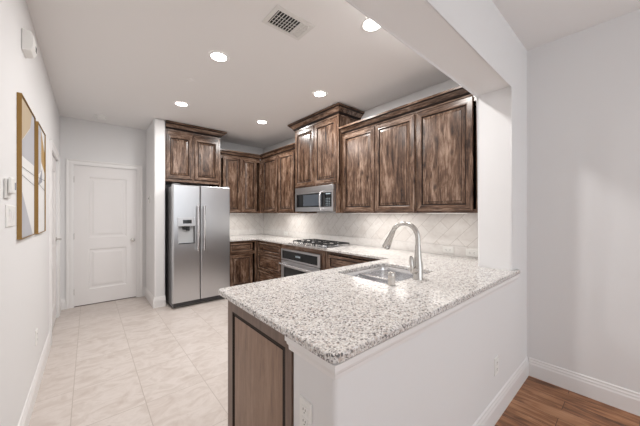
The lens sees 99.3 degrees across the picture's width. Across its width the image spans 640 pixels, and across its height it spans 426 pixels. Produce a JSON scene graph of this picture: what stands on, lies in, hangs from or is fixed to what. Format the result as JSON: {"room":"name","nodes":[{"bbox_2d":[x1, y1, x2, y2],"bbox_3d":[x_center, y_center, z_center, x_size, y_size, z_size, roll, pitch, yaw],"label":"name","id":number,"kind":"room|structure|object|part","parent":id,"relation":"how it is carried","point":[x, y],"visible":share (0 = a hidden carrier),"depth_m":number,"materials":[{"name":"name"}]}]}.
{"room":"kitchen","nodes":[
{"label":"kitchen","id":0,"kind":"room"},
{"bbox_2d":[0,0,59,425],"bbox_3d":[-1.164,-0.010,0.782,0.140,2.740,7.900,0,0,-40],"label":"wall","id":1,"kind":"structure","parent":0,"point":[24,263],"depth_m":1.57,"materials":[{"name":"white paint"}]},
{"bbox_2d":[4,177,15,198],"bbox_3d":[-1.534,-0.125,1.347,0.027,0.104,0.110,0,0,-40],"label":"thermostat","id":2,"kind":"object","parent":1,"relation":"attached to","point":[10,183],"visible":1,"depth_m":1.32,"materials":[{"name":"white plastic"}]},
{"bbox_3d":[-1.537,-0.121,1.338,0.010,0.096,0.100,0,0,-40],"label":"wall plate","id":3,"kind":"part","parent":2,"relation":"part of","materials":[{"name":"white plastic"}]},
{"bbox_2d":[5,205,14,226],"bbox_3d":[-1.585,0.013,1.396,0.012,0.110,0.184,0,0,-40],"label":"light switch","id":4,"kind":"object","parent":1,"relation":"attached to","point":[9,209],"visible":1,"depth_m":1.36,"materials":[{"name":"white plastic"}]},
{"bbox_2d":[17,92,35,239],"bbox_3d":[-1.875,-0.269,1.743,0.020,0.833,0.535,0,0,-40],"label":"framed picture","id":5,"kind":"object","parent":1,"relation":"attached to","point":[26,120],"visible":1,"depth_m":1.68,"materials":[{"name":"multicoloured paper"}]},
{"bbox_2d":[22,28,36,58],"bbox_3d":[-1.822,-1.058,1.706,0.054,0.132,0.130,0,0,-40],"label":"door chime","id":6,"kind":"object","parent":1,"relation":"attached to","point":[29,46],"visible":1,"depth_m":1.66,"materials":[{"name":"white plastic"}]},
{"bbox_2d":[17,332,50,425],"bbox_3d":[-0.661,1.285,0.311,0.016,0.150,6.530,0,0,-40],"label":"baseboard","id":7,"kind":"structure","parent":1,"relation":"attached to","point":[25,417],"depth_m":1.98,"materials":[{"name":"white wood"}]},
{"bbox_2d":[35,328,37,345],"bbox_3d":[-2.182,0.950,2.096,0.009,0.115,0.070,0,0,-40],"label":"wall outlet","id":8,"kind":"object","parent":1,"relation":"attached to","point":[36,331],"visible":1,"depth_m":2.07,"materials":[{"name":"white plastic"}]},
{"bbox_2d":[36,121,45,233],"bbox_3d":[-2.283,-0.270,2.223,0.020,0.850,0.465,0,0,-40],"label":"framed picture","id":9,"kind":"object","parent":1,"relation":"attached to","point":[40,135],"visible":0.95,"depth_m":2.20,"materials":[{"name":"gold metal"}]},
{"bbox_2d":[49,139,61,344],"bbox_3d":[-3.157,0.297,3.183,0.158,2.125,1.064,0,0,-40],"label":"door","id":10,"kind":"structure","parent":1,"relation":"in","point":[52,149],"depth_m":3.26,"materials":[{"name":"white wood"}]},
{"bbox_3d":[-3.144,-0.060,3.194,0.010,0.920,0.580,0,0,-40],"label":"panel","id":11,"kind":"part","parent":10,"relation":"part of","materials":[{"name":"white wood"}]},
{"bbox_3d":[-3.144,0.850,3.194,0.010,0.580,0.580,0,0,-40],"label":"panel","id":12,"kind":"part","parent":10,"relation":"part of","materials":[{"name":"white wood"}]},
{"bbox_2d":[60,116,145,307],"bbox_3d":[-3.322,-0.010,4.224,1.310,2.740,0.140,0,0,-40],"label":"wall","id":13,"kind":"structure","parent":0,"point":[80,139],"depth_m":4.09,"materials":[{"name":"white paint"}]},
{"bbox_2d":[60,298,65,312],"bbox_3d":[-3.552,1.285,3.746,0.060,0.150,0.290,0,0,-40],"label":"baseboard","id":14,"kind":"structure","parent":13,"relation":"attached to","point":[62,301],"depth_m":3.85,"materials":[{"name":"white wood"}]},
{"bbox_2d":[66,158,142,308],"bbox_3d":[-3.289,0.287,4.198,0.921,2.145,0.166,0,0,-40],"label":"door","id":15,"kind":"structure","parent":13,"relation":"in","point":[104,198],"depth_m":4.15,"materials":[{"name":"paint"},{"name":"wood"},{"name":"metal"}]},
{"bbox_3d":[-3.269,-0.090,4.200,0.460,0.900,0.010,0,0,-40],"label":"panel","id":16,"kind":"part","parent":15,"relation":"part of","materials":[{"name":"white wood"}]},
{"bbox_3d":[-3.269,0.828,4.200,0.460,0.595,0.010,0,0,-40],"label":"panel","id":17,"kind":"part","parent":15,"relation":"part of","materials":[{"name":"white"}]},
{"bbox_2d":[146,118,164,296],"bbox_3d":[-2.582,-0.010,4.256,0.140,2.740,0.770,0,0,-40],"label":"wall partition","id":18,"kind":"structure","parent":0,"point":[155,133],"depth_m":3.98,"materials":[{"name":"white paint"}]},
{"bbox_2d":[143,287,165,307],"bbox_3d":[-2.593,1.285,4.236,0.156,0.150,0.792,0,0,-42],"label":"baseboard","id":19,"kind":"structure","parent":18,"relation":"attached to","point":[155,302],"depth_m":3.98,"materials":[{"name":"white"}]},
{"bbox_2d":[165,141,263,235],"bbox_3d":[-2.034,-0.010,5.241,1.970,2.740,0.260,0,0,-40],"label":"wall","id":20,"kind":"structure","parent":0,"point":[223,145],"depth_m":5.43,"materials":[{"name":"white paint"}]},
{"bbox_2d":[165,120,226,186],"bbox_3d":[-2.129,-0.927,4.543,0.906,0.885,0.679,0,0,-40],"label":"upper cabinet","id":21,"kind":"object","parent":20,"relation":"attached to","point":[192,153],"visible":0.92,"depth_m":4.30,"materials":[{"name":"brown wood"}]},
{"bbox_3d":[-2.154,-0.864,4.173,0.364,0.667,0.021,0,0,-40],"label":"door","id":22,"kind":"part","parent":21,"relation":"part of","materials":[{"name":"brown wood"}]},
{"bbox_3d":[-2.151,-0.864,4.170,0.248,0.551,0.009,0,0,-40],"label":"panel","id":23,"kind":"part","parent":21,"relation":"part of","materials":[{"name":"brown wood"}]},
{"bbox_3d":[-2.129,-1.311,4.543,0.906,0.118,0.679,0,0,-40],"label":"crown","id":24,"kind":"part","parent":21,"relation":"part of","materials":[{"name":"brown wood"}]},
{"bbox_3d":[-1.845,-0.864,4.435,0.378,0.667,0.021,0,0,-40],"label":"door","id":25,"kind":"part","parent":21,"relation":"part of","materials":[{"name":"brown wood"}]},
{"bbox_3d":[-1.843,-0.864,4.432,0.262,0.551,0.009,0,0,-40],"label":"panel","id":26,"kind":"part","parent":21,"relation":"part of","materials":[{"name":"brown wood"}]},
{"bbox_2d":[212,149,260,212],"bbox_3d":[-1.568,-0.553,5.087,0.800,1.094,0.578,0,0,-40],"label":"upper cabinet","id":27,"kind":"object","parent":20,"relation":"attached to","point":[240,172],"visible":0.83,"depth_m":4.92,"materials":[{"name":"brown wood"}]},
{"bbox_3d":[-1.555,-0.510,4.794,0.316,0.972,0.021,0,0,-40],"label":"door","id":28,"kind":"part","parent":27,"relation":"part of","materials":[{"name":"brown wood"}]},
{"bbox_3d":[-1.553,-0.510,4.790,0.200,0.856,0.009,0,0,-40],"label":"panel","id":29,"kind":"part","parent":27,"relation":"part of","materials":[{"name":"brown wood"}]},
{"bbox_3d":[-1.414,-1.054,4.883,0.770,0.092,0.068,0,0,-40],"label":"crown","id":30,"kind":"part","parent":27,"relation":"part of","materials":[{"name":"brown wood"}]},
{"bbox_3d":[-1.298,-0.510,5.013,0.288,0.972,0.021,0,0,-40],"label":"door","id":31,"kind":"part","parent":27,"relation":"part of","materials":[{"name":"brown wood"}]},
{"bbox_3d":[-1.295,-0.510,5.010,0.172,0.856,0.009,0,0,-40],"label":"panel","id":32,"kind":"part","parent":27,"relation":"part of","materials":[{"name":"brown wood"}]},
{"bbox_2d":[26,0,639,148],"bbox_3d":[0.040,-1.427,1.898,3.420,0.107,8.040,0,0,-40],"label":"ceiling","id":33,"kind":"structure","parent":0,"point":[128,62],"depth_m":2.42,"materials":[{"name":"white paint"}]},
{"bbox_2d":[94,114,106,119],"bbox_3d":[-3.094,-1.358,3.840,0.140,0.044,0.140,0,0,-40],"label":"smoke detector","id":34,"kind":"object","parent":33,"relation":"attached to","point":[98,116],"visible":1,"depth_m":3.80,"materials":[{"name":"white plastic"}]},
{"bbox_2d":[174,101,188,106],"bbox_3d":[-1.744,-1.376,3.426,0.176,0.006,0.176,0,0,-40],"label":"recessed light","id":35,"kind":"object","parent":33,"relation":"in","point":[178,103],"visible":1,"depth_m":3.43,"materials":[{"name":"white glass"}]},
{"bbox_2d":[208,51,228,62],"bbox_3d":[-0.890,-1.376,2.393,0.176,0.006,0.176,0,0,-40],"label":"recessed light","id":36,"kind":"object","parent":33,"relation":"in","point":[217,56],"visible":1,"depth_m":2.38,"materials":[{"name":"white"}]},
{"bbox_2d":[256,120,267,123],"bbox_3d":[-0.874,-1.376,4.100,0.176,0.006,0.176,0,0,-40],"label":"recessed light","id":37,"kind":"object","parent":33,"relation":"in","point":[257,121],"visible":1,"depth_m":4.10,"materials":[{"name":"white glass"}]},
{"bbox_2d":[262,4,314,40],"bbox_3d":[-0.228,-1.370,1.978,0.325,0.020,0.212,0,0,-40],"label":"ceiling vent","id":38,"kind":"object","parent":33,"relation":"in","point":[278,18],"visible":1,"depth_m":1.96,"materials":[{"name":"white metal"}]},
{"bbox_2d":[312,90,326,97],"bbox_3d":[-0.001,-1.376,3.136,0.176,0.006,0.176,0,0,-40],"label":"recessed light","id":39,"kind":"object","parent":33,"relation":"in","point":[319,93],"visible":1,"depth_m":3.12,"materials":[{"name":"white"}]},
{"bbox_2d":[360,17,381,32],"bbox_3d":[0.381,-1.376,1.984,0.176,0.006,0.176,0,0,-40],"label":"recessed light","id":40,"kind":"object","parent":33,"relation":"in","point":[367,25],"visible":0.61,"depth_m":2.00,"materials":[{"name":"white"}]},
{"bbox_2d":[29,296,639,425],"bbox_3d":[0.040,1.400,1.898,3.420,0.080,8.040,0,0,-40],"label":"floor","id":41,"kind":"structure","parent":0,"point":[129,361],"depth_m":2.24,"materials":[{"name":"tile"}]},
{"bbox_2d":[165,183,229,307],"bbox_3d":[-2.014,0.467,4.391,0.824,1.786,0.951,0,0,-40],"label":"refrigerator","id":42,"kind":"object","parent":41,"relation":"on","point":[197,218],"visible":0.9,"depth_m":4.05,"materials":[{"name":"grey metal"}]},
{"bbox_3d":[-1.948,0.431,3.962,0.369,1.687,0.070,0,0,-40],"label":"freezer door","id":43,"kind":"part","parent":42,"relation":"part of","materials":[{"name":"silver metal"}]},
{"bbox_3d":[-1.946,0.216,3.950,0.095,0.067,0.042,0,0,-40],"label":"dispenser spout","id":44,"kind":"part","parent":42,"relation":"part of","materials":[{"name":"black plastic"}]},
{"bbox_3d":[-1.793,0.215,4.000,0.027,0.662,0.069,0,0,-40],"label":"handle","id":45,"kind":"part","parent":42,"relation":"part of","materials":[{"name":"silver metal"}]},
{"bbox_3d":[-1.724,0.215,4.058,0.027,0.662,0.069,0,0,-40],"label":"handle","id":46,"kind":"part","parent":42,"relation":"part of","materials":[{"name":"silver metal"}]},
{"bbox_3d":[-1.631,0.431,4.231,0.449,1.687,0.070,0,0,-40],"label":"fridge door","id":47,"kind":"part","parent":42,"relation":"part of","materials":[{"name":"silver metal"}]},
{"bbox_2d":[230,240,256,286],"bbox_3d":[-1.559,0.910,4.904,0.493,0.900,0.864,0,0,-40],"label":"base cabinet","id":48,"kind":"object","parent":41,"relation":"on","point":[243,254],"visible":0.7,"depth_m":4.57,"materials":[{"name":"brown wood"}]},
{"bbox_3d":[-1.315,0.570,4.558,0.393,0.144,0.021,0,0,-40],"label":"drawer","id":49,"kind":"part","parent":48,"relation":"part of","materials":[{"name":"brown wood"}]},
{"bbox_3d":[-1.315,0.962,4.558,0.393,0.547,0.021,0,0,-40],"label":"door","id":50,"kind":"part","parent":48,"relation":"part of","materials":[{"name":"brown wood"}]},
{"bbox_3d":[-1.312,0.570,4.555,0.329,0.080,0.009,0,0,-40],"label":"panel","id":51,"kind":"part","parent":48,"relation":"part of","materials":[{"name":"brown wood"}]},
{"bbox_3d":[-1.312,0.962,4.555,0.277,0.431,0.009,0,0,-40],"label":"panel","id":52,"kind":"part","parent":48,"relation":"part of","materials":[{"name":"brown wood"}]},
{"bbox_2d":[228,301,293,425],"bbox_3d":[0.294,0.910,1.810,1.608,0.900,0.645,0,0,-40],"label":"base cabinet","id":53,"kind":"object","parent":41,"relation":"on","point":[260,359],"visible":0.13,"depth_m":1.27,"materials":[{"name":"brown wood"}]},
{"bbox_3d":[-0.303,0.910,1.279,0.001,0.724,0.478,0,0,-40],"label":"panel","id":54,"kind":"part","parent":53,"relation":"part of","materials":[{"name":"brown wood"}]},
{"bbox_2d":[218,234,519,363],"bbox_3d":[-0.580,0.444,3.285,2.261,0.030,4.577,0,0,-40],"label":"countertop","id":55,"kind":"structure","parent":53,"relation":"on","point":[336,316],"depth_m":1.39,"materials":[{"name":"stone"}]},
{"bbox_2d":[288,239,351,248],"bbox_3d":[-0.015,0.406,3.754,0.500,0.046,0.800,0,0,-40],"label":"cooktop","id":56,"kind":"object","parent":55,"relation":"in","point":[317,243],"visible":1,"depth_m":3.63,"materials":[{"name":"silver metal"}]},
{"bbox_2d":[345,266,427,283],"bbox_3d":[0.488,0.554,2.018,0.623,0.190,0.503,0,0,-40],"label":"sink","id":57,"kind":"object","parent":55,"relation":"in","point":[378,274],"visible":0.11,"depth_m":2.23,"materials":[{"name":"silver metal"}]},
{"bbox_2d":[366,270,412,280],"bbox_3d":[0.593,0.569,2.107,0.300,0.160,0.455,0,0,-40],"label":"basin","id":58,"kind":"object","parent":57,"relation":"in","point":[373,275],"depth_m":2.25,"materials":[{"name":"silver metal"}]},
{"bbox_2d":[387,272,395,285],"bbox_3d":[0.427,0.390,1.625,0.050,0.078,0.050,0,0,-40],"label":"soap dispenser","id":59,"kind":"object","parent":55,"relation":"on","point":[391,275],"visible":1,"depth_m":1.61,"materials":[{"name":"silver metal"}]},
{"bbox_2d":[382,221,423,279],"bbox_3d":[0.551,0.240,1.866,0.108,0.378,0.313,0,0,-40],"label":"faucet","id":60,"kind":"object","parent":55,"relation":"on","point":[416,265],"visible":1,"depth_m":1.77,"materials":[{"name":"silver metal"}]},
{"bbox_3d":[0.581,0.135,1.859,0.031,0.168,0.222,0,0,-40],"label":"spout","id":61,"kind":"part","parent":60,"relation":"part of","materials":[{"name":"silver metal"}]},
{"bbox_3d":[0.609,0.332,1.763,0.064,0.117,0.045,0,0,-33],"label":"handle","id":62,"kind":"part","parent":60,"relation":"part of","materials":[{"name":"silver metal"}]},
{"bbox_2d":[257,240,281,281],"bbox_3d":[-0.623,0.910,4.624,0.614,0.900,0.783,0,0,-40],"label":"base cabinet","id":63,"kind":"object","parent":41,"relation":"on","point":[268,253],"visible":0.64,"depth_m":4.41,"materials":[{"name":"brown wood"}]},
{"bbox_3d":[-0.836,1.100,4.412,0.009,0.206,0.642,0,0,-40],"label":"panel","id":64,"kind":"part","parent":63,"relation":"part of","materials":[{"name":"brown wood"}]},
{"bbox_3d":[-0.836,0.805,4.412,0.009,0.206,0.642,0,0,-40],"label":"panel","id":65,"kind":"part","parent":63,"relation":"part of","materials":[{"name":"brown wood"}]},
{"bbox_3d":[-0.836,0.570,4.412,0.009,0.087,0.642,0,0,-40],"label":"panel","id":66,"kind":"part","parent":63,"relation":"part of","materials":[{"name":"brown wood"}]},
{"bbox_3d":[-0.833,1.100,4.415,0.021,0.270,0.706,0,0,-40],"label":"drawer","id":67,"kind":"part","parent":63,"relation":"part of","materials":[{"name":"brown wood"}]},
{"bbox_3d":[-0.833,0.805,4.415,0.021,0.270,0.706,0,0,-40],"label":"drawer","id":68,"kind":"part","parent":63,"relation":"part of","materials":[{"name":"brown wood"}]},
{"bbox_3d":[-0.833,0.570,4.415,0.021,0.151,0.706,0,0,-40],"label":"drawer","id":69,"kind":"part","parent":63,"relation":"part of","materials":[{"name":"brown wood"}]},
{"bbox_2d":[282,244,327,269],"bbox_3d":[-0.016,0.910,3.927,0.593,0.900,1.059,0,0,-40],"label":"base cabinet","id":70,"kind":"object","parent":41,"relation":"on","point":[324,254],"visible":0.12,"depth_m":3.52,"materials":[{"name":"brown wood"}]},
{"bbox_2d":[279,248,321,277],"bbox_3d":[-0.103,0.873,3.920,0.623,0.698,0.906,0,0,-40],"label":"oven","id":71,"kind":"object","parent":70,"relation":"in","point":[293,262],"visible":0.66,"depth_m":3.77,"materials":[{"name":"grey metal"}]},
{"bbox_3d":[-0.284,0.605,3.766,0.022,0.162,0.906,0,0,-40],"label":"control panel","id":72,"kind":"part","parent":71,"relation":"part of","materials":[{"name":"silver metal"}]},
{"bbox_3d":[-0.277,0.930,3.772,0.040,0.468,0.906,0,0,-40],"label":"door","id":73,"kind":"part","parent":71,"relation":"part of","materials":[{"name":"silver metal"}]},
{"bbox_3d":[-0.267,0.491,3.780,0.020,0.062,0.910,0,0,-40],"label":"rail","id":74,"kind":"part","parent":70,"relation":"part of","materials":[{"name":"brown wood"}]},
{"bbox_2d":[328,251,379,268],"bbox_3d":[0.633,0.910,3.147,0.614,0.900,0.965,0,0,-40],"label":"base cabinet","id":75,"kind":"object","parent":41,"relation":"on","point":[335,260],"visible":0.13,"depth_m":3.14,"materials":[{"name":"brown wood"}]},
{"bbox_3d":[0.403,0.586,2.954,0.009,0.104,0.856,0,0,-40],"label":"panel","id":76,"kind":"part","parent":75,"relation":"part of","materials":[{"name":"brown wood"}]},
{"bbox_3d":[0.406,0.586,2.957,0.021,0.168,0.920,0,0,-40],"label":"drawer","id":77,"kind":"part","parent":75,"relation":"part of","materials":[{"name":"brown wood"}]},
{"bbox_2d":[294,268,526,425],"bbox_3d":[0.824,0.910,1.671,2.240,0.900,0.240,0,0,-40],"label":"wall","id":78,"kind":"structure","parent":0,"point":[443,375],"depth_m":1.27,"materials":[{"name":"white paint"}]},
{"bbox_2d":[300,394,311,425],"bbox_3d":[-0.053,0.718,0.966,0.009,0.115,0.070,0,0,-40],"label":"wall outlet","id":79,"kind":"object","parent":78,"relation":"attached to","point":[305,405],"visible":1,"depth_m":0.96,"materials":[{"name":"white plastic"}]},
{"bbox_2d":[302,404,307,416],"bbox_3d":[-0.055,0.698,0.964,0.003,0.029,0.033,0,0,-40],"label":"receptacle","id":80,"kind":"object","parent":79,"relation":"attached to","point":[304,406],"depth_m":0.96,"materials":[{"name":"grey plastic"}]},
{"bbox_2d":[302,416,307,425],"bbox_3d":[-0.055,0.739,0.964,0.003,0.029,0.033,0,0,-40],"label":"receptacle","id":81,"kind":"object","parent":79,"relation":"attached to","point":[304,418],"depth_m":0.96,"materials":[{"name":"grey plastic"}]},
{"bbox_2d":[285,274,519,379],"bbox_3d":[0.694,0.491,1.548,1.937,0.062,0.275,0,0,-40],"label":"trim","id":82,"kind":"structure","parent":78,"relation":"attached to","point":[335,371],"depth_m":1.00,"materials":[{"name":"white"}]},
{"bbox_2d":[494,355,498,375],"bbox_3d":[1.171,1.010,1.803,0.070,0.115,0.009,0,0,-40],"label":"wall outlet","id":83,"kind":"object","parent":78,"relation":"attached to","point":[496,359],"visible":1,"depth_m":1.79,"materials":[{"name":"white plastic"}]},
{"bbox_2d":[472,357,528,425],"bbox_3d":[0.818,1.285,1.665,2.256,0.150,0.270,0,0,-40],"label":"baseboard","id":84,"kind":"structure","parent":78,"relation":"attached to","point":[498,405],"depth_m":1.88,"materials":[{"name":"white wood"}]},
{"bbox_2d":[345,0,526,270],"bbox_3d":[0.481,-0.460,1.380,3.140,1.840,0.240,0,0,-40],"label":"wall","id":85,"kind":"structure","parent":0,"point":[471,42],"depth_m":2.05,"materials":[{"name":"white paint"}]},
{"bbox_2d":[264,9,639,392],"bbox_3d":[1.290,-0.010,2.960,0.140,2.740,8.040,0,0,-40],"label":"wall","id":86,"kind":"structure","parent":0,"point":[583,86],"depth_m":2.04,"materials":[{"name":"white paint"}]},
{"bbox_2d":[260,143,295,212],"bbox_3d":[-0.626,-0.553,4.798,0.398,1.094,1.215,0,0,-40],"label":"upper cabinet","id":87,"kind":"object","parent":86,"relation":"attached to","point":[277,165],"visible":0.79,"depth_m":4.68,"materials":[{"name":"brown wood"}]},
{"bbox_3d":[-0.908,-0.510,4.912,0.021,0.972,0.485,0,0,-40],"label":"door","id":88,"kind":"part","parent":87,"relation":"part of","materials":[{"name":"brown wood"}]},
{"bbox_3d":[-0.911,-0.510,4.909,0.009,0.856,0.369,0,0,-40],"label":"panel","id":89,"kind":"part","parent":87,"relation":"part of","materials":[{"name":"brown wood"}]},
{"bbox_3d":[-0.751,-1.054,4.691,0.068,0.092,1.215,0,0,-40],"label":"crown","id":90,"kind":"part","parent":87,"relation":"part of","materials":[{"name":"brown wood"}]},
{"bbox_3d":[-0.561,-0.510,4.498,0.009,0.856,0.339,0,0,-40],"label":"panel","id":91,"kind":"part","parent":87,"relation":"part of","materials":[{"name":"brown wood"}]},
{"bbox_3d":[-0.558,-0.510,4.500,0.021,0.972,0.455,0,0,-40],"label":"door","id":92,"kind":"part","parent":87,"relation":"part of","materials":[{"name":"brown wood"}]},
{"bbox_2d":[288,102,363,212],"bbox_3d":[0.048,-0.688,3.939,0.484,1.364,1.131,0,0,-40],"label":"upper cabinet","id":93,"kind":"object","parent":86,"relation":"attached to","point":[318,136],"visible":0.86,"depth_m":3.67,"materials":[{"name":"brown wood"}]},
{"bbox_3d":[-0.231,-0.818,4.001,0.009,0.712,0.332,0,0,-40],"label":"panel","id":94,"kind":"part","parent":93,"relation":"part of","materials":[{"name":"brown wood"}]},
{"bbox_3d":[-0.228,-0.818,4.004,0.021,0.828,0.448,0,0,-40],"label":"door","id":95,"kind":"part","parent":93,"relation":"part of","materials":[{"name":"brown wood"}]},
{"bbox_2d":[295,184,335,211],"bbox_3d":[0.028,-0.204,3.934,0.481,0.348,0.846,0,0,-40],"label":"microwave","id":96,"kind":"object","parent":93,"relation":"attached to","point":[322,198],"visible":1,"depth_m":3.77,"materials":[{"name":"grey metal"}]},
{"bbox_3d":[-0.151,-0.169,3.898,0.030,0.275,0.668,0,0,-40],"label":"door","id":97,"kind":"part","parent":96,"relation":"part of","materials":[{"name":"silver metal"}]},
{"bbox_3d":[0.010,-0.177,3.636,0.068,0.258,0.024,0,0,-40],"label":"handle","id":98,"kind":"part","parent":96,"relation":"part of","materials":[{"name":"silver metal"}]},
{"bbox_3d":[0.124,-0.169,3.575,0.030,0.275,0.176,0,0,-40],"label":"control panel","id":99,"kind":"part","parent":96,"relation":"part of","materials":[{"name":"silver metal"}]},
{"bbox_3d":[-0.066,-0.817,3.843,0.020,0.870,0.963,0,0,-40],"label":"frame","id":100,"kind":"part","parent":93,"relation":"part of","materials":[{"name":"brown wood"}]},
{"bbox_3d":[0.072,-0.818,3.651,0.021,0.828,0.446,0,0,-40],"label":"door","id":101,"kind":"part","parent":93,"relation":"part of","materials":[{"name":"brown wood"}]},
{"bbox_3d":[0.069,-0.818,3.648,0.009,0.712,0.330,0,0,-40],"label":"panel","id":102,"kind":"part","parent":93,"relation":"part of","materials":[{"name":"brown wood"}]},
{"bbox_3d":[0.048,-1.311,3.939,0.484,0.118,1.131,0,0,-40],"label":"crown","id":103,"kind":"part","parent":93,"relation":"part of","materials":[{"name":"brown wood"}]},
{"bbox_3d":[0.373,-0.194,3.625,0.396,0.375,0.062,0,0,-40],"label":"panel","id":104,"kind":"part","parent":93,"relation":"part of","materials":[{"name":"brown wood"}]},
{"bbox_2d":[230,213,477,247],"bbox_3d":[-0.211,0.159,3.784,1.080,0.330,4.320,0,0,-40],"label":"backsplash","id":105,"kind":"structure","parent":86,"relation":"attached to","point":[456,229],"depth_m":3.52,"materials":[{"name":"tile"}]},
{"bbox_2d":[230,229,477,258],"bbox_3d":[-0.211,0.378,3.784,1.080,0.103,4.320,0,0,-40],"label":"backsplash border","id":106,"kind":"structure","parent":86,"relation":"attached to","point":[460,251],"depth_m":3.62,"materials":[{"name":"white tile"}]},
{"bbox_2d":[443,246,453,253],"bbox_3d":[1.317,0.375,2.793,0.009,0.070,0.115,0,0,-40],"label":"wall outlet","id":107,"kind":"object","parent":106,"relation":"attached to","point":[446,249],"visible":1,"depth_m":2.79,"materials":[{"name":"white plastic"}]},
{"bbox_2d":[466,249,477,256],"bbox_3d":[1.466,0.380,2.618,0.009,0.070,0.115,0,0,-40],"label":"wall outlet","id":108,"kind":"object","parent":106,"relation":"attached to","point":[469,252],"visible":0.99,"depth_m":2.62,"materials":[{"name":"white plastic"}]},
{"bbox_2d":[339,102,415,212],"bbox_3d":[0.728,-0.553,3.205,0.398,1.094,1.035,0,0,-40],"label":"upper cabinet","id":109,"kind":"object","parent":86,"relation":"attached to","point":[379,150],"visible":0.92,"depth_m":3.03,"materials":[{"name":"brown wood"}]},
{"bbox_3d":[0.456,-0.510,3.301,0.009,0.856,0.392,0,0,-40],"label":"panel","id":110,"kind":"part","parent":109,"relation":"part of","materials":[{"name":"brown wood"}]},
{"bbox_3d":[0.459,-0.510,3.304,0.021,0.972,0.508,0,0,-40],"label":"door","id":111,"kind":"part","parent":109,"relation":"part of","materials":[{"name":"brown wood"}]},
{"bbox_3d":[0.603,-1.054,3.099,0.068,0.092,1.035,0,0,-40],"label":"crown","id":112,"kind":"part","parent":109,"relation":"part of","materials":[{"name":"brown wood"}]},
{"bbox_3d":[0.787,-0.510,2.912,0.009,0.856,0.378,0,0,-40],"label":"panel","id":113,"kind":"part","parent":109,"relation":"part of","materials":[{"name":"brown wood"}]},
{"bbox_3d":[0.790,-0.510,2.914,0.021,0.972,0.494,0,0,-40],"label":"door","id":114,"kind":"part","parent":109,"relation":"part of","materials":[{"name":"brown wood"}]},
{"bbox_2d":[413,86,477,212],"bbox_3d":[1.255,-0.553,2.586,0.398,1.094,0.590,0,0,-40],"label":"upper cabinet","id":115,"kind":"object","parent":86,"relation":"attached to","point":[446,121],"visible":0.79,"depth_m":2.50,"materials":[{"name":"brown wood"}]},
{"bbox_3d":[1.129,-1.054,2.479,0.068,0.092,0.590,0,0,-40],"label":"crown","id":116,"kind":"part","parent":115,"relation":"part of","materials":[{"name":"brown wood"}]},
{"bbox_3d":[1.129,-0.510,2.509,0.009,0.856,0.404,0,0,-40],"label":"panel","id":117,"kind":"part","parent":115,"relation":"part of","materials":[{"name":"brown wood"}]},
{"bbox_2d":[529,357,639,415],"bbox_3d":[2.796,1.285,1.067,0.016,0.150,3.204,0,0,-40],"label":"baseboard","id":118,"kind":"structure","parent":86,"relation":"attached to","point":[627,400],"depth_m":2.02,"materials":[{"name":"white wood"}]}
]}

